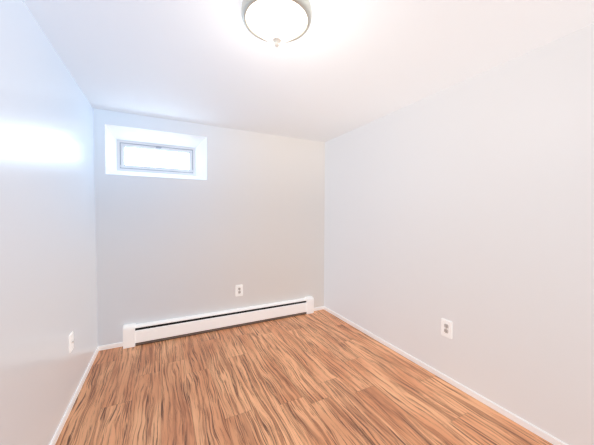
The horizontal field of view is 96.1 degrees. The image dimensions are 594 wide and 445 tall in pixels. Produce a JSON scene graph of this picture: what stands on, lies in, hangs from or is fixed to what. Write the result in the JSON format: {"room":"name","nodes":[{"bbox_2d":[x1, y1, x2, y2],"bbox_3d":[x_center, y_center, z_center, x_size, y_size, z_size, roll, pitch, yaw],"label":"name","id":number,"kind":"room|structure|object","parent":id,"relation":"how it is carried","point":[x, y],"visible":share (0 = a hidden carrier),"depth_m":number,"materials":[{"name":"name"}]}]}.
{"room":"empty basement room","nodes":[
{"label":"empty basement room","id":0,"kind":"room"},
{"bbox_2d":[0,0,97,444],"bbox_3d":[-1.194,0.143,0.720,0.300,2.400,4.751,-1,2,-27],"label":"wall","id":1,"kind":"structure","parent":0,"point":[48,281],"depth_m":1.45,"materials":[{"name":"white paint"}]},
{"bbox_2d":[69,331,73,352],"bbox_3d":[-1.604,0.852,1.907,0.018,0.125,0.080,-1,2,-27],"label":"outlet","id":2,"kind":"object","parent":1,"relation":"attached to","point":[71,342],"visible":1,"depth_m":1.89,"materials":[{"name":"white plastic"}]},
{"bbox_2d":[50,346,98,444],"bbox_3d":[-1.059,1.319,0.824,0.010,0.043,4.151,-1,2,-27],"label":"baseboard","id":3,"kind":"structure","parent":1,"relation":"attached to","point":[61,425],"depth_m":1.89,"materials":[{"name":"white wood"}]},
{"bbox_2d":[93,108,324,345],"bbox_3d":[-0.867,0.067,3.375,2.673,2.400,0.300,-1,2,-27],"label":"wall","id":4,"kind":"structure","parent":0,"point":[251,214],"depth_m":3.11,"materials":[{"name":"white paint"}]},
{"bbox_2d":[117,139,195,175],"bbox_3d":[-1.597,-0.732,3.077,0.794,0.333,0.081,-1,2,-27],"label":"window","id":5,"kind":"structure","parent":4,"relation":"in","point":[134,156],"depth_m":3.05,"materials":[{"name":"white glass"}]},
{"bbox_2d":[99,306,323,350],"bbox_3d":[-0.800,1.249,3.271,2.653,0.043,0.010,-1,2,-27],"label":"baseboard","id":6,"kind":"structure","parent":4,"relation":"attached to","point":[120,344],"depth_m":2.73,"materials":[{"name":"white wood"}]},
{"bbox_2d":[236,285,242,295],"bbox_3d":[-0.714,0.841,3.302,0.088,0.135,0.009,-1,2,-27],"label":"outlet","id":7,"kind":"object","parent":4,"relation":"attached to","point":[239,288],"visible":1,"depth_m":3.30,"materials":[{"name":"white plastic"}]},
{"bbox_2d":[55,309,552,444],"bbox_3d":[0.130,1.387,1.425,3.273,0.120,4.751,-1,2,-27],"label":"floor","id":8,"kind":"structure","parent":0,"point":[315,378],"depth_m":2.00,"materials":[{"name":"laminate"}]},
{"bbox_2d":[123,296,313,348],"bbox_3d":[-0.782,1.161,3.237,2.233,0.220,0.075,-1,2,-27],"label":"heater","id":9,"kind":"object","parent":8,"relation":"on","point":[134,334],"visible":1,"depth_m":3.10,"materials":[{"name":"white metal"}]},
{"bbox_2d":[23,0,593,141],"bbox_3d":[0.138,-1.132,1.351,3.273,0.120,4.751,-1,2,-27],"label":"ceiling","id":10,"kind":"structure","parent":0,"point":[357,63],"depth_m":1.70,"materials":[{"name":"white paint"}]},
{"bbox_2d":[241,0,311,46],"bbox_3d":[-0.102,-0.979,1.347,0.351,0.186,0.351,-1,2,-27],"label":"ceiling light","id":11,"kind":"object","parent":10,"relation":"attached to","point":[277,22],"depth_m":1.28,"materials":[{"name":"white glass"}]},
{"bbox_2d":[324,23,593,444],"bbox_3d":[1.462,0.112,2.056,0.300,2.400,4.751,-1,2,-27],"label":"wall","id":12,"kind":"structure","parent":0,"point":[469,204],"depth_m":1.91,"materials":[{"name":"white paint"}]},
{"bbox_2d":[324,306,567,444],"bbox_3d":[1.320,1.291,2.021,0.010,0.043,4.151,-1,2,-27],"label":"baseboard","id":13,"kind":"structure","parent":12,"relation":"attached to","point":[508,414],"depth_m":2.05,"materials":[{"name":"white wood"}]},
{"bbox_2d":[441,318,451,338],"bbox_3d":[1.228,0.870,2.193,0.009,0.140,0.092,-1,2,-27],"label":"outlet","id":14,"kind":"object","parent":12,"relation":"attached to","point":[446,325],"visible":1,"depth_m":2.19,"materials":[{"name":"white plastic"}]}
]}

